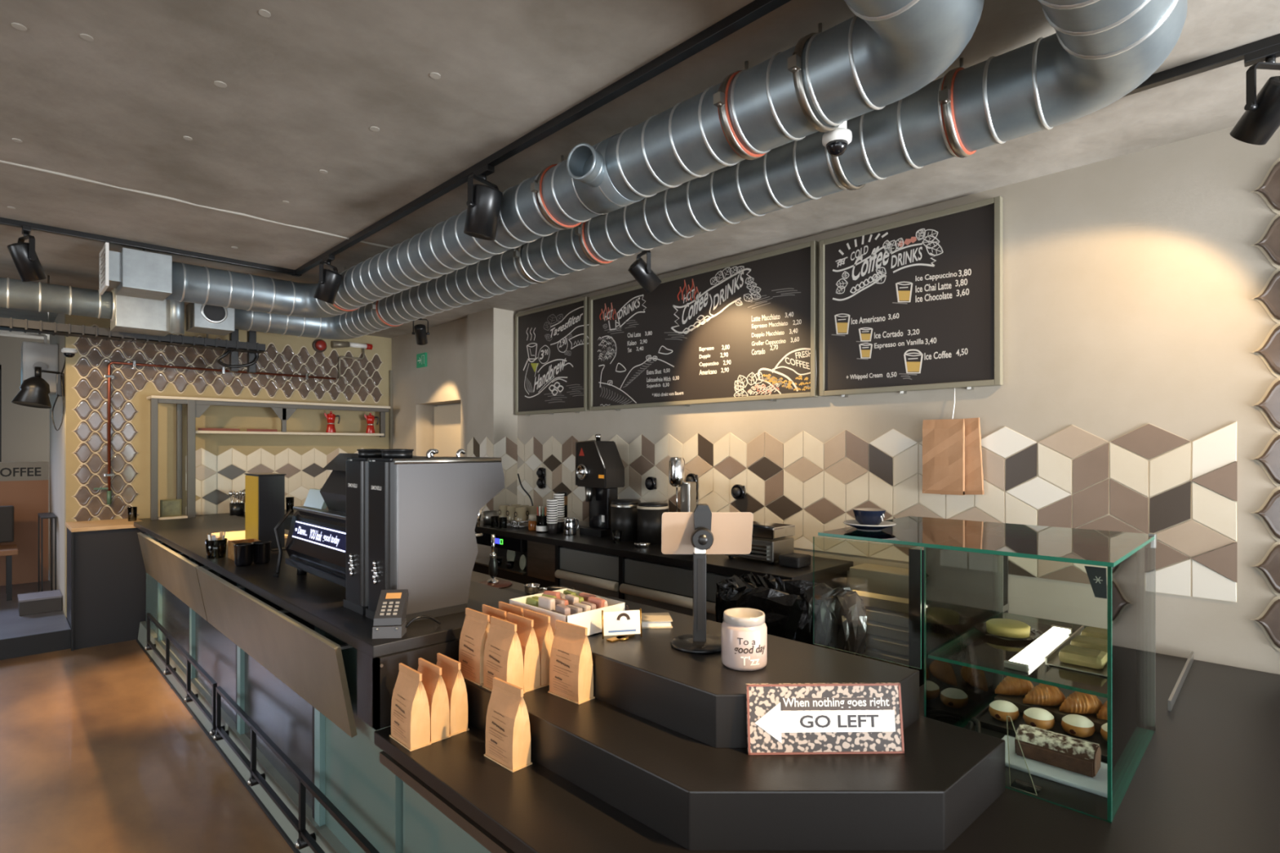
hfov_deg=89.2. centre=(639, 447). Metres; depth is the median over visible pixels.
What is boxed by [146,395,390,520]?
frame
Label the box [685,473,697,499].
wall socket
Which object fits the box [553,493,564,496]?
paper cup
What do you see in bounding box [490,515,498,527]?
tumbler
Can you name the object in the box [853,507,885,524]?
coffee cup
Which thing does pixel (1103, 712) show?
croissant
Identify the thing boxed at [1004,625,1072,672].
lamp
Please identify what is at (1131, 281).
wall
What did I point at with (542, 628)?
coffee bag
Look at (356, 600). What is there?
coffee machine
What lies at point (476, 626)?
coffee bag
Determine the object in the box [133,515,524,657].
countertop
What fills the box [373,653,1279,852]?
countertop
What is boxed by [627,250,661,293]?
track spotlight
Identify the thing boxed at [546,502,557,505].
paper cup
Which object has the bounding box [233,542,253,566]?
tumbler
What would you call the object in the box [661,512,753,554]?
tablet
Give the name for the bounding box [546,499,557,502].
paper cup
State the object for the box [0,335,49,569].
wall
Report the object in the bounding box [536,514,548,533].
bottle
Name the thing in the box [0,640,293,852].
floor
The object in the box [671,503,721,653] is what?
tablet stand
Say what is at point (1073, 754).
cake
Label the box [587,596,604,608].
bag
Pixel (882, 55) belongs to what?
ventilation duct
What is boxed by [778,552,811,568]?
box
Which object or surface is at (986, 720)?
tray
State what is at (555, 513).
paper cup
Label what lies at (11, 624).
floor
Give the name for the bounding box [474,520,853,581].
countertop
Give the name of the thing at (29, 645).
step riser
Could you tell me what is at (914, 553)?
shelving
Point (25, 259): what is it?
track spotlight
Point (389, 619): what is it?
card terminal
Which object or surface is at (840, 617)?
bags
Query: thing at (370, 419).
moka pot
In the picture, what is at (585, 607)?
bag
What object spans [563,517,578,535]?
milk jug
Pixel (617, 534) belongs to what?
shot glass
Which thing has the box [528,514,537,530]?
honey jar
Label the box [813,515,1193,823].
glass case
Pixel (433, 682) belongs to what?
coffee bag
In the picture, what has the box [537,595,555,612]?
bag
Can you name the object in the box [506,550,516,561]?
plate
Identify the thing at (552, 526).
paper cup
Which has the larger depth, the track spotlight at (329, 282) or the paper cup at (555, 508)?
the paper cup at (555, 508)
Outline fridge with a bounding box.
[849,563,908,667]
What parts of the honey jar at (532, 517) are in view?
lid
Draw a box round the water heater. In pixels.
[21,341,58,395]
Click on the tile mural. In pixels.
(1144, 480)
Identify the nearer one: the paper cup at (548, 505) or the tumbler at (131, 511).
the paper cup at (548, 505)
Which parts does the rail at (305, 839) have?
rail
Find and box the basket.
[524,582,540,594]
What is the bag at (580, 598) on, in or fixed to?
in the box at (591, 620)
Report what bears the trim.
attached to the ceiling
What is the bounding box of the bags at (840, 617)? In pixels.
[715,572,866,656]
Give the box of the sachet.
[219,531,223,539]
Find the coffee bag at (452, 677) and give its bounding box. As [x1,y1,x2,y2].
[435,653,469,736]
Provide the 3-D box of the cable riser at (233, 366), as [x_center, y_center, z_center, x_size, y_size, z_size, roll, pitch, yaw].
[-3.590,-0.910,5.784,0.330,0.460,0.124,0,0,-45]
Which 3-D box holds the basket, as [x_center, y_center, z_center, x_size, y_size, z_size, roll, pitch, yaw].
[-0.537,0.702,3.224,0.080,0.040,0.080,0,0,3]
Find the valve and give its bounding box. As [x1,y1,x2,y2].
[330,340,372,349]
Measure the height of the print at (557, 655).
0.105 m
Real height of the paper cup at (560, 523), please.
0.091 m
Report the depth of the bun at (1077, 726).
1.92 m
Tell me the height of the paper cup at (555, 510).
0.091 m
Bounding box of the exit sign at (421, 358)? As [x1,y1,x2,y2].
[416,352,426,368]
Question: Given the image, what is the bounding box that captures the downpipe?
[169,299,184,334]
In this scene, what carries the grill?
on the counter at (600, 566)
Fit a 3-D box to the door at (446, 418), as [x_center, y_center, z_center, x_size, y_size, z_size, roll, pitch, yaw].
[-1.983,0.570,6.927,0.106,2.060,0.920,0,0,-45]
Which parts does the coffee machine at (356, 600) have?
hopper lid, plate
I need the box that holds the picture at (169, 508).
[162,501,179,515]
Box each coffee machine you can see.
[343,448,456,615]
[365,448,504,622]
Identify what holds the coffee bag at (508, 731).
on the countertop at (1206, 780)
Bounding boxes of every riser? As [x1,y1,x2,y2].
[0,629,71,660]
[217,328,258,373]
[994,693,1107,733]
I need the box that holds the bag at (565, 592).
[563,590,576,595]
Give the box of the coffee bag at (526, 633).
[506,612,541,693]
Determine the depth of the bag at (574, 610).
2.13 m
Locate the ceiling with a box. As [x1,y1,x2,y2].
[0,0,1279,340]
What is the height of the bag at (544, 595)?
0.078 m
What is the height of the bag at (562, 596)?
0.077 m
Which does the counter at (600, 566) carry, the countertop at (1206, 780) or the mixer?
the mixer
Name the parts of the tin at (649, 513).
lid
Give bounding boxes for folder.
[198,427,239,431]
[246,428,277,431]
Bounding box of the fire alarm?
[311,338,326,352]
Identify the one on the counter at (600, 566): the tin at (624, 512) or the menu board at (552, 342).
the tin at (624, 512)
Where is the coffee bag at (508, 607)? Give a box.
[498,601,523,619]
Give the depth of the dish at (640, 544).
4.22 m
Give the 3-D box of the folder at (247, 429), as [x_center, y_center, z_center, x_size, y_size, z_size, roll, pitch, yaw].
[-3.787,-0.173,6.466,0.270,0.024,0.140,0,0,-45]
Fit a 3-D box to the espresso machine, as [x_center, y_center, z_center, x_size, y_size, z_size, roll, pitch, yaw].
[-1.255,0.320,3.064,0.685,0.591,0.788,0,0,-45]
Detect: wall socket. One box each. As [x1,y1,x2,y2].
[536,467,545,488]
[644,476,656,489]
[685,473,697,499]
[731,484,745,499]
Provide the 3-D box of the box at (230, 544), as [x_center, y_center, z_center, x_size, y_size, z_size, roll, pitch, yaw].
[-2.181,0.562,3.582,0.130,0.095,0.150,0,0,-45]
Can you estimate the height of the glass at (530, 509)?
0.112 m
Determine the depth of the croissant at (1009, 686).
2.16 m
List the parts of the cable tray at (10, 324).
hanger rod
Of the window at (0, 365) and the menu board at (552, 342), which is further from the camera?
the window at (0, 365)
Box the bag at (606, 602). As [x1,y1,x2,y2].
[595,596,607,607]
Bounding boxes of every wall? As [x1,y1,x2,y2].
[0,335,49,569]
[49,313,64,613]
[64,312,391,619]
[185,448,363,515]
[517,125,1279,675]
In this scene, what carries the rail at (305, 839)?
attached to the counter at (307, 668)
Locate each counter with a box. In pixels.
[133,515,524,852]
[472,520,853,622]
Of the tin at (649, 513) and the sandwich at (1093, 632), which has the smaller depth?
the sandwich at (1093, 632)
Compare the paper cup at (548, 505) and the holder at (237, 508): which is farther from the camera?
the holder at (237, 508)
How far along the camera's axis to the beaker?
5.46 m
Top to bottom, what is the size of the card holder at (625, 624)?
0.090 m
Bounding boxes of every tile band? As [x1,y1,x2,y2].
[466,436,493,513]
[493,436,517,515]
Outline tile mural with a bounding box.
[516,421,1237,602]
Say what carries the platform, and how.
on the countertop at (1206, 780)
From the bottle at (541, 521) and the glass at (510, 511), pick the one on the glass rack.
the glass at (510, 511)
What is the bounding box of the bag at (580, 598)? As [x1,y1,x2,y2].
[572,594,583,603]
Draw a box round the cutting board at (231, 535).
[211,530,288,542]
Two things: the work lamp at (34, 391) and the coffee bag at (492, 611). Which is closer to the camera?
the coffee bag at (492, 611)
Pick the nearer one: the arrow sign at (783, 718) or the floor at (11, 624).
the arrow sign at (783, 718)
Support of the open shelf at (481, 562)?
attached to the counter at (600, 566)
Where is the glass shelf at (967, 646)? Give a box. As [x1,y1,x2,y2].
[928,612,1107,697]
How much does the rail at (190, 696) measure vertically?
0.274 m
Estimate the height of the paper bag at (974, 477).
0.390 m
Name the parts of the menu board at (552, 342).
frame, frame rail, frame rail, frame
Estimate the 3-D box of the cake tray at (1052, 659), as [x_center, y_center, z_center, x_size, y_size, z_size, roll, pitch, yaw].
[1.283,0.567,1.828,0.440,0.018,0.146,0,0,-45]
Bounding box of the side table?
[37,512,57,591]
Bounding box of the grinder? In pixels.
[575,434,624,537]
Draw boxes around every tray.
[0,275,265,353]
[0,317,265,353]
[285,557,346,587]
[477,580,512,588]
[973,700,1107,763]
[1044,626,1107,677]
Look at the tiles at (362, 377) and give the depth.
5.89 m
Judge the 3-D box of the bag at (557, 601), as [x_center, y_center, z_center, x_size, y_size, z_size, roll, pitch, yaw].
[-0.286,0.556,2.203,0.069,0.085,0.032,0,0,38]
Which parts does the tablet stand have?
plate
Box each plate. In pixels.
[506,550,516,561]
[519,555,526,569]
[974,622,1042,641]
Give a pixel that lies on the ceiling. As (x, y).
(334, 117)
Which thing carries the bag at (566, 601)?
in the box at (591, 620)
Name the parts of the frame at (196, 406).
post, post, post, cross rail, post, post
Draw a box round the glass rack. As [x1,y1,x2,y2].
[506,520,528,528]
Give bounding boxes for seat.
[0,505,17,600]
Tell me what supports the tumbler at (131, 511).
on the base cabinet
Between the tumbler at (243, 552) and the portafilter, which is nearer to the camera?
the portafilter
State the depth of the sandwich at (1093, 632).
1.90 m
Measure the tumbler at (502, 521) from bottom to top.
0.085 m
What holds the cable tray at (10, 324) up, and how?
hanging from the ceiling
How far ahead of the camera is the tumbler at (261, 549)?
3.40 m
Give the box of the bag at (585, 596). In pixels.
[578,592,595,601]
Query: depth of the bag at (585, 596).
2.29 m
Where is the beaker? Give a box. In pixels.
[483,510,497,524]
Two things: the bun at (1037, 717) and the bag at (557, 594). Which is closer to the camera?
the bun at (1037, 717)
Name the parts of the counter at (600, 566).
steel panel, drawer, drawer, drawer, drawer, drawer, drawer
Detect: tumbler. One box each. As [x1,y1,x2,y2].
[127,506,137,521]
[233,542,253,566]
[252,540,271,564]
[285,497,293,512]
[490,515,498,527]
[498,516,506,528]
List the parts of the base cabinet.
edge trim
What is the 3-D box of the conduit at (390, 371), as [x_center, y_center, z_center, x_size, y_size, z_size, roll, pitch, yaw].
[-2.895,-0.130,7.538,0.030,1.540,0.035,0,0,-45]
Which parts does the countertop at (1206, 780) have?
panel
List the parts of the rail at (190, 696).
rail, rail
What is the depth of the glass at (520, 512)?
5.28 m
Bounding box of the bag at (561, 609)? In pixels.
[555,604,570,616]
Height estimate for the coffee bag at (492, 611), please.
0.214 m
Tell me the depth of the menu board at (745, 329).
4.39 m
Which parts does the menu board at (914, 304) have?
frame, frame rail, frame rail, frame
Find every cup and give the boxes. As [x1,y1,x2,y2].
[496,558,502,565]
[505,560,514,568]
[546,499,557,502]
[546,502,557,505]
[546,504,557,507]
[546,506,557,510]
[546,509,557,512]
[546,511,557,515]
[546,514,557,517]
[546,516,557,519]
[546,519,557,522]
[546,521,557,533]
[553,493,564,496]
[553,496,564,498]
[555,520,564,532]
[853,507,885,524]
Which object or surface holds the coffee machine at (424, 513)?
on the counter at (307, 668)
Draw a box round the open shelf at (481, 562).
[475,555,526,574]
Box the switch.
[601,515,604,522]
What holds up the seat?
on the floor at (11, 624)
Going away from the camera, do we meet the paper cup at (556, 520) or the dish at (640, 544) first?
the dish at (640, 544)
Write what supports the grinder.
on the counter at (600, 566)
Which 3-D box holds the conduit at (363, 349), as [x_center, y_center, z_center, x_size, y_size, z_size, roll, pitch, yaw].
[-3.203,-0.940,7.205,0.281,0.360,0.022,0,0,-45]
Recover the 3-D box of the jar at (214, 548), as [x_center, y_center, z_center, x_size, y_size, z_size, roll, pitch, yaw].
[-2.358,0.559,3.610,0.104,0.100,0.104,0,0,-45]
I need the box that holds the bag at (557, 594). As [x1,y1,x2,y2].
[542,591,560,598]
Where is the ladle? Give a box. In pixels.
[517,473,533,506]
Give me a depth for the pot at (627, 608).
2.28 m
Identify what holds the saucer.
on the glass case
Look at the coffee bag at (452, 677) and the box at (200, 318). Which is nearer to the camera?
the coffee bag at (452, 677)
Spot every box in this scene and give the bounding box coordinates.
[99,242,172,301]
[110,288,169,336]
[186,302,235,335]
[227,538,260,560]
[244,472,286,551]
[509,588,625,636]
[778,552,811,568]
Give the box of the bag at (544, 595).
[542,594,555,598]
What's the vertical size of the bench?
0.874 m
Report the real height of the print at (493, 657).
0.105 m
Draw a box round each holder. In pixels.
[229,502,244,515]
[601,608,642,642]
[1006,715,1042,795]
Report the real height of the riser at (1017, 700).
0.030 m
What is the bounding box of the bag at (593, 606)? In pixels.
[580,600,595,610]
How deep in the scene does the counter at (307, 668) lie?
2.71 m
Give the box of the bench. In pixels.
[471,571,544,595]
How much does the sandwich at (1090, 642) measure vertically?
0.034 m
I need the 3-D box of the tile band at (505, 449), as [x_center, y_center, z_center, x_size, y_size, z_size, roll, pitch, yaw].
[-1.242,0.254,6.008,0.260,0.722,0.004,0,0,-45]
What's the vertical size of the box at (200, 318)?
0.350 m
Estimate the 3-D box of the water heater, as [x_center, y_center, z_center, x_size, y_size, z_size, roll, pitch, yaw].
[-5.707,-0.750,6.165,0.248,0.460,0.410,0,0,-45]
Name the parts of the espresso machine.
leg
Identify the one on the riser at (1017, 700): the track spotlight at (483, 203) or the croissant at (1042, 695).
the croissant at (1042, 695)
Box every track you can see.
[0,0,791,276]
[1123,33,1279,97]
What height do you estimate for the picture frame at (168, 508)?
0.154 m
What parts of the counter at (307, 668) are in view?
panel, post, panel, post, panel, shadow post, post, kick plate, under rail, panel, hinge arm, shadow post, post, hinge arm, panel, panel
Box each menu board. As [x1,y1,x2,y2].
[515,296,589,416]
[589,240,817,410]
[819,195,1003,397]
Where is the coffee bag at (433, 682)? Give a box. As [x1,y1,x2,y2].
[417,657,450,743]
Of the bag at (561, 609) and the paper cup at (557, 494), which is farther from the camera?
the paper cup at (557, 494)
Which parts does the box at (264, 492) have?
yellow panel, lid, foot plate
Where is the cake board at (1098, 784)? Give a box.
[1001,735,1107,798]
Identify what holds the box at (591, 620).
on the raised countertop at (695, 696)
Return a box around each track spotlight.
[6,225,47,281]
[313,254,342,304]
[412,318,429,345]
[463,164,502,240]
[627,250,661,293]
[1229,43,1279,145]
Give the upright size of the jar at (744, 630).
0.146 m
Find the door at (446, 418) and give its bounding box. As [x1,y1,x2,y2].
[434,404,460,456]
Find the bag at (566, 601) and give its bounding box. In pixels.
[555,597,568,605]
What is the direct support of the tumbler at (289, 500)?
on the countertop at (288, 520)
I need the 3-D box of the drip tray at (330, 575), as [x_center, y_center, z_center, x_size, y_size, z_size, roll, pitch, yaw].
[-1.266,0.545,3.034,0.500,0.030,0.760,0,0,-45]
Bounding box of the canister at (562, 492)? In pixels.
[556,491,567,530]
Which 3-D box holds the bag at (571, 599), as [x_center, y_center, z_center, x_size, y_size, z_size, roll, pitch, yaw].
[-0.238,0.555,2.251,0.030,0.086,0.069,0,0,-33]
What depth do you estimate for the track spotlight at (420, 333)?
6.02 m
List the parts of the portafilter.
handle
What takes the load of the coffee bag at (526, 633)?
on the platform
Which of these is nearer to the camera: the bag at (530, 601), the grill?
the bag at (530, 601)
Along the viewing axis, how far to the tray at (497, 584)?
3.41 m
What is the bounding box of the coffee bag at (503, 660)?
[481,616,524,693]
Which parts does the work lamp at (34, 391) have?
lamp shade, arm, wall plate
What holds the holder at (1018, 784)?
on the countertop at (1206, 780)
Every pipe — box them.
[0,330,47,342]
[93,360,336,504]
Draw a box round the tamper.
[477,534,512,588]
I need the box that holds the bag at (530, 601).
[525,597,537,607]
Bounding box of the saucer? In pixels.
[843,520,896,530]
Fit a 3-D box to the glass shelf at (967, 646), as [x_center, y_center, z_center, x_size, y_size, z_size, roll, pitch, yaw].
[1.183,0.582,1.897,0.664,0.009,0.411,0,0,-45]
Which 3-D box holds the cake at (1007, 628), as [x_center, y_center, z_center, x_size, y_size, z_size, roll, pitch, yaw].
[1.136,0.555,2.003,0.120,0.034,0.119,0,0,-45]
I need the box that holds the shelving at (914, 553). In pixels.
[908,546,1008,687]
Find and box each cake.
[986,618,1030,638]
[1014,724,1101,777]
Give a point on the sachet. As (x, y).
(220, 532)
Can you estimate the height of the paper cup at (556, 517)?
0.091 m
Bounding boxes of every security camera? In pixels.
[61,347,77,357]
[822,120,852,156]
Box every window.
[0,364,1,462]
[0,461,48,586]
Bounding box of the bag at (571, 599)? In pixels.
[564,594,578,605]
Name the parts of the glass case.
guard pane, partition pane, pane, frame, pane, pane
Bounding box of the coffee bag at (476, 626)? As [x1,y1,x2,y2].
[458,608,490,685]
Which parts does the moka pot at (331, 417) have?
pot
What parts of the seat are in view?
leg, backrest, seat, leg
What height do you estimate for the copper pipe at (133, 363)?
1.290 m
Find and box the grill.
[724,520,795,564]
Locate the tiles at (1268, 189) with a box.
[1249,157,1279,652]
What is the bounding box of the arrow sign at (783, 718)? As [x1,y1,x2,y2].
[746,682,904,755]
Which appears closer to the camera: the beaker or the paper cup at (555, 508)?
the paper cup at (555, 508)
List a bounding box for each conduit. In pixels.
[338,348,364,378]
[389,370,392,448]
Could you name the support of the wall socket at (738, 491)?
attached to the tile mural
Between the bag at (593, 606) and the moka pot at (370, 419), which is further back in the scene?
the moka pot at (370, 419)
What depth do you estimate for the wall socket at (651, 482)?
4.80 m
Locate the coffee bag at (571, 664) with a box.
[547,619,595,704]
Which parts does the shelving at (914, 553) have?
panel, shelf, panel, shelf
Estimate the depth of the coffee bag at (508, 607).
2.17 m
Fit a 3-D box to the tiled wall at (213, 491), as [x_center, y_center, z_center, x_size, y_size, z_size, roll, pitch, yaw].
[-3.678,0.323,6.782,1.790,0.645,0.004,0,0,-45]
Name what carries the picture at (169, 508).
attached to the picture frame at (168, 508)
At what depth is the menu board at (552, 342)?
5.65 m
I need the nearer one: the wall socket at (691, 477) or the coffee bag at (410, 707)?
the coffee bag at (410, 707)
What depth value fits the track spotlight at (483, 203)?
2.85 m
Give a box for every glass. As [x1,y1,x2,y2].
[497,505,509,517]
[506,506,517,519]
[514,506,526,521]
[518,505,528,519]
[525,506,537,519]
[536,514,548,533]
[612,529,622,543]
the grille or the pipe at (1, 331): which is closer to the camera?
the grille
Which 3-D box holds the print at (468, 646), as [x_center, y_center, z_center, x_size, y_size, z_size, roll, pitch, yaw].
[-0.546,0.673,2.071,0.004,0.105,0.090,0,0,-45]
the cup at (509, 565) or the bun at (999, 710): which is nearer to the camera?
the bun at (999, 710)
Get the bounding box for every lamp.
[11,360,65,431]
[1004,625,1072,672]
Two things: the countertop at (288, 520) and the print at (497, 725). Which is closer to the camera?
the print at (497, 725)
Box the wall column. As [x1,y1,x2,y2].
[467,307,517,559]
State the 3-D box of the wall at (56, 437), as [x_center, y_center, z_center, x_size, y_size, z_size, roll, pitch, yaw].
[-5.693,0.160,6.435,0.150,2.880,2.048,0,0,-45]
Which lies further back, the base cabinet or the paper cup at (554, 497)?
the base cabinet
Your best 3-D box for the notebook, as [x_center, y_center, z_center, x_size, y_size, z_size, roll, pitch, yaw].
[0.021,0.597,2.241,0.170,0.024,0.110,0,0,-5]
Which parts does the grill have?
handle, lid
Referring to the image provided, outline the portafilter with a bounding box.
[524,582,573,594]
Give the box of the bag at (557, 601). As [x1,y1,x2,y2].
[551,597,564,612]
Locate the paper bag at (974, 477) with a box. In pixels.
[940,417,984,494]
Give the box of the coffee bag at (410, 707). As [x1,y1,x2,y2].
[389,662,431,751]
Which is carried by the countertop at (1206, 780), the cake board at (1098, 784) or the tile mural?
the cake board at (1098, 784)
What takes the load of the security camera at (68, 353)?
attached to the wall at (304, 420)
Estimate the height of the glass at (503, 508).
0.112 m
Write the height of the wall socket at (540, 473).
0.190 m
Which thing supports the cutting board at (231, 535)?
on the counter at (307, 668)
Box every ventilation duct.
[0,277,112,319]
[165,0,984,317]
[235,0,1187,339]
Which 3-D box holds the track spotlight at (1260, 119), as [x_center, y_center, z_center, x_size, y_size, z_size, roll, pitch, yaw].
[1.972,-1.106,2.038,0.169,0.285,0.179,0,0,-45]
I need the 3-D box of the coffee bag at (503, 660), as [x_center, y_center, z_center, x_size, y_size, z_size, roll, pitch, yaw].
[-0.419,0.635,1.986,0.064,0.214,0.138,0,0,-45]
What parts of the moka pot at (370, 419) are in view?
pot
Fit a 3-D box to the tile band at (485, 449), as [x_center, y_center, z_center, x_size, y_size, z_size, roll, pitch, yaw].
[-1.502,0.254,6.079,0.004,0.722,0.460,0,0,-45]
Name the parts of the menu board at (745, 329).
frame, frame rail, frame rail, frame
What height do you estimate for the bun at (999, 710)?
0.054 m
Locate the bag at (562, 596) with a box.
[559,591,565,599]
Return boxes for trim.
[0,160,391,248]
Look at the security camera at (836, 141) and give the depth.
2.04 m
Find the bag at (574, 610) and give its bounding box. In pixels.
[566,604,582,614]
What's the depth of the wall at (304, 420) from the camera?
6.38 m
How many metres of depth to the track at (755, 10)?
2.64 m
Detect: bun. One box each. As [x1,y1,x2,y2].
[988,700,1019,722]
[1022,707,1054,729]
[1061,714,1094,737]
[1100,722,1107,741]
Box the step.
[17,589,62,616]
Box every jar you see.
[204,537,227,558]
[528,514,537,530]
[721,607,767,671]
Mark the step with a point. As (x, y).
(38, 602)
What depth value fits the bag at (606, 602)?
2.20 m
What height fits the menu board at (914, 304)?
0.927 m
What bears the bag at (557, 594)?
in the box at (591, 620)
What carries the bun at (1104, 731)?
on the tray at (986, 720)
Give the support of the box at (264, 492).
on the counter at (307, 668)
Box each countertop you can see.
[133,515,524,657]
[139,509,297,529]
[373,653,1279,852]
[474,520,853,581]
[587,596,919,747]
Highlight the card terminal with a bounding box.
[372,589,440,639]
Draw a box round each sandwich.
[1058,644,1107,669]
[1070,635,1107,653]
[1080,626,1107,639]
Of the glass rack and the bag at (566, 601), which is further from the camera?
the glass rack
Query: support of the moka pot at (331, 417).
on the frame at (196, 406)
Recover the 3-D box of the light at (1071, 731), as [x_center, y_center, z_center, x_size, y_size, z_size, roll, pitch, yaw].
[1.283,0.842,1.923,0.008,0.014,0.018,0,0,-45]
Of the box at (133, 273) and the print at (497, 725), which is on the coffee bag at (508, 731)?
the print at (497, 725)
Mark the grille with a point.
(104, 254)
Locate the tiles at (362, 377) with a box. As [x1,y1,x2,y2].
[71,324,382,521]
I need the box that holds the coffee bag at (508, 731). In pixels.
[484,676,532,772]
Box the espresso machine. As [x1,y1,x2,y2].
[273,453,426,587]
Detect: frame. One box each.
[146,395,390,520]
[160,498,182,517]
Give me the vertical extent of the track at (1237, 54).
0.032 m
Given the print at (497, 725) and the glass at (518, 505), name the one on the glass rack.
the glass at (518, 505)
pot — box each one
[324,411,340,432]
[364,413,378,433]
[625,604,629,610]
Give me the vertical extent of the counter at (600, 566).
0.870 m
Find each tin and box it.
[610,498,640,541]
[636,502,668,544]
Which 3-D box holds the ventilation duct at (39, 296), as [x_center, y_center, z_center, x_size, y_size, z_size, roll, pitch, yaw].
[-5.218,-1.060,3.550,3.640,0.209,0.209,0,0,-45]
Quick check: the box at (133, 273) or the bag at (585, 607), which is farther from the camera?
the box at (133, 273)
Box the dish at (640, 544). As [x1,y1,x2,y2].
[634,541,650,547]
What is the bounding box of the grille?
[99,242,108,294]
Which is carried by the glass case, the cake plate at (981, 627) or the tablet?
the cake plate at (981, 627)
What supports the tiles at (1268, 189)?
attached to the wall at (1131, 281)
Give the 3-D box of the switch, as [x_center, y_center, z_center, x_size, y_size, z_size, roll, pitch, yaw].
[-0.273,0.524,4.797,0.003,0.050,0.030,0,0,-45]
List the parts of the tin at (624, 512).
lid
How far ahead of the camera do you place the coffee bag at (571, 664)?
1.91 m
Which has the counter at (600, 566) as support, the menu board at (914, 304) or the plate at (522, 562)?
the plate at (522, 562)
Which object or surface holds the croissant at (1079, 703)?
on the riser at (1017, 700)
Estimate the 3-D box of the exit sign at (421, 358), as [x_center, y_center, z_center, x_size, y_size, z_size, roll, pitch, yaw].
[-2.357,-0.945,7.005,0.024,0.150,0.200,0,0,-45]
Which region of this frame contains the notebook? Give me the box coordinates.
[641,612,672,628]
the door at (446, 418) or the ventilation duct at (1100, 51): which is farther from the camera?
the door at (446, 418)
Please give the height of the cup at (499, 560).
0.050 m
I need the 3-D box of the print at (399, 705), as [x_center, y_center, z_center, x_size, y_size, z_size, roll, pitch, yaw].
[-0.704,0.800,1.907,0.004,0.105,0.090,0,0,-45]
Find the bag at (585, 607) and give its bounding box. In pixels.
[573,602,591,612]
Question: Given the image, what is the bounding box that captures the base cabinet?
[65,518,146,651]
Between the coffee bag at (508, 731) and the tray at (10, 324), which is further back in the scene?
the tray at (10, 324)
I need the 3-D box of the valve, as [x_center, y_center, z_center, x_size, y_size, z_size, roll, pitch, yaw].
[-3.213,-1.129,7.196,0.442,0.083,0.080,0,0,-45]
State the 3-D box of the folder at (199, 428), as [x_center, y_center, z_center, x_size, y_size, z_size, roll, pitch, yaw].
[-4.045,-0.173,6.208,0.340,0.024,0.140,0,0,-45]
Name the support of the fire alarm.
attached to the wall at (304, 420)
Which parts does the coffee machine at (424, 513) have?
hopper lid, plate, edge rail, panel, spout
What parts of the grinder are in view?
spout, steel trim, hopper knob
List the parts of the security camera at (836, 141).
stem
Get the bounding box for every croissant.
[995,675,1033,695]
[1022,683,1066,706]
[1058,691,1102,714]
[1097,700,1107,719]
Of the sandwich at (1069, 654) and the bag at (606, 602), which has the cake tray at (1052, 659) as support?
the sandwich at (1069, 654)
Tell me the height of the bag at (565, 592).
0.076 m
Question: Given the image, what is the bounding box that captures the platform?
[463,678,1004,850]
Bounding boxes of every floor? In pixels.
[0,569,71,639]
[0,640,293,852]
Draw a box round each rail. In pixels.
[144,613,225,736]
[213,686,379,852]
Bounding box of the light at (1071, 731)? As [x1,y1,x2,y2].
[1069,729,1075,733]
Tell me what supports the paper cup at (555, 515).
on the paper cup at (556, 517)
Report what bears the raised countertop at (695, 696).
on the platform
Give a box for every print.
[393,699,406,742]
[461,640,475,675]
[486,650,500,684]
[488,716,506,761]
[553,655,573,696]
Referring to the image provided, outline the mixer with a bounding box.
[668,457,696,512]
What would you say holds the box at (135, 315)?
hanging from the ceiling
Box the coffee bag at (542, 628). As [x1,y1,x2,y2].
[523,608,554,687]
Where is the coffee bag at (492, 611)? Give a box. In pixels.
[482,604,506,624]

